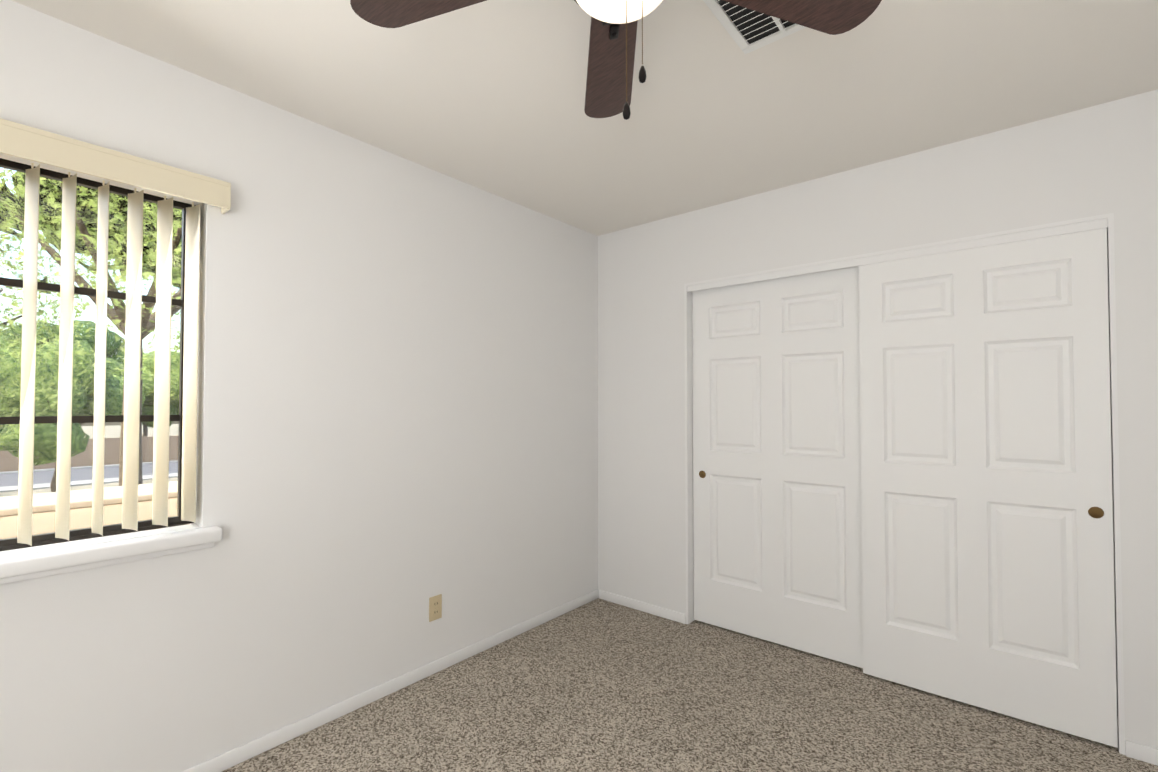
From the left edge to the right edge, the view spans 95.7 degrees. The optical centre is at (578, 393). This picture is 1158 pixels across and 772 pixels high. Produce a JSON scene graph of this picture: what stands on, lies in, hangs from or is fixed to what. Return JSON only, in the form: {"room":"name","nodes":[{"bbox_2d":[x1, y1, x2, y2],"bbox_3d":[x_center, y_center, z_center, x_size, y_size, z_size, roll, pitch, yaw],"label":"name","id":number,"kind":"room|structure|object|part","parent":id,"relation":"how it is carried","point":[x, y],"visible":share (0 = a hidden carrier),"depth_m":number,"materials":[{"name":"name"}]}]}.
{"room":"empty bedroom","nodes":[
{"label":"empty bedroom","id":0,"kind":"room"},
{"bbox_2d":[0,0,597,771],"bbox_3d":[-1.310,0.112,1.940,0.150,2.440,4.600,-1,-2,40],"label":"wall","id":1,"kind":"structure","parent":0,"point":[396,392],"depth_m":2.11,"materials":[{"name":"white paint"}]},
{"bbox_2d":[0,158,195,550],"bbox_3d":[-1.872,-0.118,1.342,0.052,1.202,1.471,-1,-2,40],"label":"sliding window","id":2,"kind":"structure","parent":1,"relation":"in","point":[50,538],"depth_m":1.69,"materials":[{"name":"clear glass"}]},
{"bbox_2d":[0,118,230,545],"bbox_3d":[-1.787,-0.159,1.271,0.166,1.184,1.575,-1,-2,40],"label":"vertical blinds","id":3,"kind":"object","parent":2,"relation":"attached to","point":[38,149],"visible":0.98,"depth_m":1.67,"materials":[{"name":"beige plastic"}]},
{"bbox_2d":[0,524,221,584],"bbox_3d":[-1.793,0.486,1.263,0.156,0.070,1.565,-1,-2,40],"label":"window sill","id":4,"kind":"structure","parent":1,"relation":"attached to","point":[23,564],"depth_m":1.60,"materials":[{"name":"white paint"}]},
{"bbox_2d":[182,589,598,771],"bbox_3d":[-1.248,1.301,1.863,0.012,0.058,4.300,-1,-2,40],"label":"baseboard","id":5,"kind":"structure","parent":1,"relation":"attached to","point":[242,753],"depth_m":2.26,"materials":[{"name":"white paint"}]},
{"bbox_2d":[429,594,441,621],"bbox_3d":[-0.693,1.034,2.533,0.008,0.115,0.070,-1,-2,40],"label":"duplex electrical outlet","id":6,"kind":"object","parent":1,"relation":"attached to","point":[435,607],"visible":1,"depth_m":2.53,"materials":[{"name":"beige plastic"}]},
{"bbox_2d":[12,0,1157,235],"bbox_3d":[0.163,-1.184,1.202,3.390,0.120,5.320,-1,-2,40],"label":"ceiling","id":7,"kind":"structure","parent":0,"point":[488,96],"depth_m":1.86,"materials":[{"name":"white paint"}]},
{"bbox_2d":[350,0,881,119],"bbox_3d":[0.068,-0.817,1.063,1.291,0.620,1.257,-1,-2,40],"label":"ceiling fan","id":8,"kind":"object","parent":7,"relation":"hanging from","point":[612,46],"visible":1,"depth_m":1.32,"materials":[{"name":"brown wood"}]},
{"bbox_3d":[-0.304,-0.954,1.236,0.502,0.033,0.292,-1,-2,40],"label":"blade","id":9,"kind":"part","parent":8,"relation":"part of","materials":[{"name":"brown wood"}]},
{"bbox_3d":[0.092,-0.949,1.517,0.400,0.033,0.452,-1,-2,40],"label":"blade","id":10,"kind":"part","parent":8,"relation":"part of","materials":[{"name":"brown wood"}]},
{"bbox_3d":[0.480,-0.955,1.230,0.363,0.033,0.475,-1,-2,40],"label":"blade","id":11,"kind":"part","parent":8,"relation":"part of","materials":[{"name":"brown wood"}]},
{"bbox_2d":[703,0,805,53],"bbox_3d":[0.535,-1.108,1.489,0.270,0.018,0.340,-1,-2,40],"label":"ceiling vent","id":12,"kind":"object","parent":7,"relation":"in","point":[748,30],"visible":0.52,"depth_m":1.58,"materials":[{"name":"white metal"}]},
{"bbox_2d":[222,598,1157,771],"bbox_3d":[0.163,1.375,1.149,3.390,0.120,5.320,-1,-2,40],"label":"floor","id":13,"kind":"structure","parent":0,"point":[598,685],"depth_m":2.15,"materials":[{"name":"carpet"}]},
{"bbox_2d":[598,89,1157,748],"bbox_3d":[1.351,0.125,2.593,3.090,2.440,0.120,-1,-2,40],"label":"wall","id":14,"kind":"structure","parent":0,"point":[1092,161],"depth_m":2.46,"materials":[{"name":"white paint"}]},
{"bbox_2d":[599,590,685,623],"bbox_3d":[0.380,1.331,3.295,0.645,0.058,0.012,-1,-2,40],"label":"baseboard","id":15,"kind":"structure","parent":14,"relation":"attached to","point":[676,616],"depth_m":3.27,"materials":[{"name":"white paint"}]},
{"bbox_2d":[692,266,862,667],"bbox_3d":[1.058,0.347,2.857,0.947,1.984,0.035,-1,-2,40],"label":"closet door","id":16,"kind":"structure","parent":14,"relation":"in","point":[777,545],"depth_m":2.81,"materials":[{"name":"white paint"}]},
{"bbox_2d":[699,471,705,477],"bbox_3d":[0.731,0.476,3.104,0.066,0.066,0.010,-1,-2,40],"label":"door pull","id":17,"kind":"object","parent":16,"relation":"attached to","point":[702,474],"visible":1,"depth_m":3.10,"materials":[{"name":"gold metal"}]},
{"bbox_2d":[684,213,1124,754],"bbox_3d":[1.361,0.338,2.579,1.805,2.015,0.122,-1,-2,40],"label":"door frame","id":18,"kind":"structure","parent":14,"relation":"attached to","point":[1052,229],"depth_m":2.23,"materials":[{"name":"white paint"}]},
{"bbox_2d":[859,228,1117,747],"bbox_3d":[1.694,0.334,2.262,0.852,1.984,0.035,-1,-2,40],"label":"closet door","id":19,"kind":"structure","parent":14,"relation":"in","point":[986,486],"depth_m":2.20,"materials":[{"name":"white paint"}]},
{"bbox_2d":[1088,507,1103,517],"bbox_3d":[1.974,0.453,2.001,0.066,0.066,0.010,-1,-2,40],"label":"door pull","id":20,"kind":"object","parent":19,"relation":"attached to","point":[1095,512],"visible":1,"depth_m":2.00,"materials":[{"name":"gold metal"}]},
{"bbox_2d":[1125,740,1157,765],"bbox_3d":[2.247,1.298,1.731,0.616,0.058,0.012,-1,-2,40],"label":"baseboard","id":21,"kind":"structure","parent":14,"relation":"attached to","point":[1141,752],"depth_m":1.90,"materials":[{"name":"white paint"}]},
{"label":"outside","id":22,"kind":"structure","parent":0,"visible":0},
{"bbox_2d":[0,424,178,496],"bbox_3d":[-46.719,5.482,56.640,139.850,0.200,210.000,-1,-2,40],"label":"ground","id":23,"kind":"structure","parent":22,"point":[115,435],"depth_m":69.67,"materials":[{"name":"white concrete"}]},
{"bbox_2d":[0,350,17,434],"bbox_3d":[-42.410,0.635,39.263,10.270,8.762,9.686,-1,-2,40],"label":"tree","id":24,"kind":"object","parent":23,"relation":"on","point":[2,427],"depth_m":37.01,"materials":[{"name":"green plant"}]},
{"bbox_2d":[0,188,96,439],"bbox_3d":[-10.236,0.341,6.889,6.764,7.989,6.070,-1,-2,40],"label":"tree","id":25,"kind":"object","parent":23,"relation":"on","point":[40,312],"depth_m":8.79,"materials":[{"name":"green plant"}]},
{"bbox_2d":[0,320,144,364],"bbox_3d":[-46.410,-0.795,47.397,11.075,11.964,12.143,-1,-2,40],"label":"tree","id":26,"kind":"object","parent":23,"relation":"on","point":[108,347],"depth_m":47.57,"materials":[{"name":"green plant"}]},
{"bbox_2d":[0,334,145,491],"bbox_3d":[-20.471,1.201,20.683,5.866,6.850,5.547,-1,-2,40],"label":"tree","id":27,"kind":"object","parent":23,"relation":"on","point":[85,406],"depth_m":19.44,"materials":[{"name":"green plant"}]},
{"bbox_2d":[0,460,177,492],"bbox_3d":[-24.086,4.944,37.688,10.700,0.080,210.000,-1,-2,40],"label":"street","id":28,"kind":"structure","parent":23,"relation":"on","point":[74,480],"depth_m":30.55,"materials":[{"name":"grey asphalt"}]},
{"bbox_2d":[0,435,177,471],"bbox_3d":[-28.379,4.050,41.303,0.500,2.020,190.500,-1,-2,40],"label":"fence","id":29,"kind":"object","parent":23,"relation":"on","point":[115,453],"depth_m":36.06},
{"bbox_2d":[0,168,181,485],"bbox_3d":[-6.865,-0.442,7.420,7.148,9.577,6.053,-1,-2,40],"label":"tree","id":30,"kind":"object","parent":23,"relation":"on","point":[91,237],"depth_m":7.29,"materials":[{"name":"green plant"}]},
{"bbox_2d":[0,481,186,538],"bbox_3d":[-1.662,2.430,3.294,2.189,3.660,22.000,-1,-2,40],"label":"wall","id":31,"kind":"structure","parent":23,"relation":"on","point":[83,504],"depth_m":2.81,"materials":[{"name":"beige paint"}]},
{"bbox_2d":[77,350,179,436],"bbox_3d":[-39.516,0.473,46.625,10.055,9.395,10.704,-1,-2,40],"label":"tree","id":32,"kind":"object","parent":23,"relation":"on","point":[148,403],"depth_m":45.58,"materials":[{"name":"green plant"}]},
{"bbox_2d":[118,248,180,401],"bbox_3d":[-7.640,-0.842,14.033,7.306,10.655,6.900,-1,-2,40],"label":"tree","id":33,"kind":"object","parent":23,"relation":"on","point":[176,351],"depth_m":12.18,"materials":[{"name":"green plant"}]}
]}

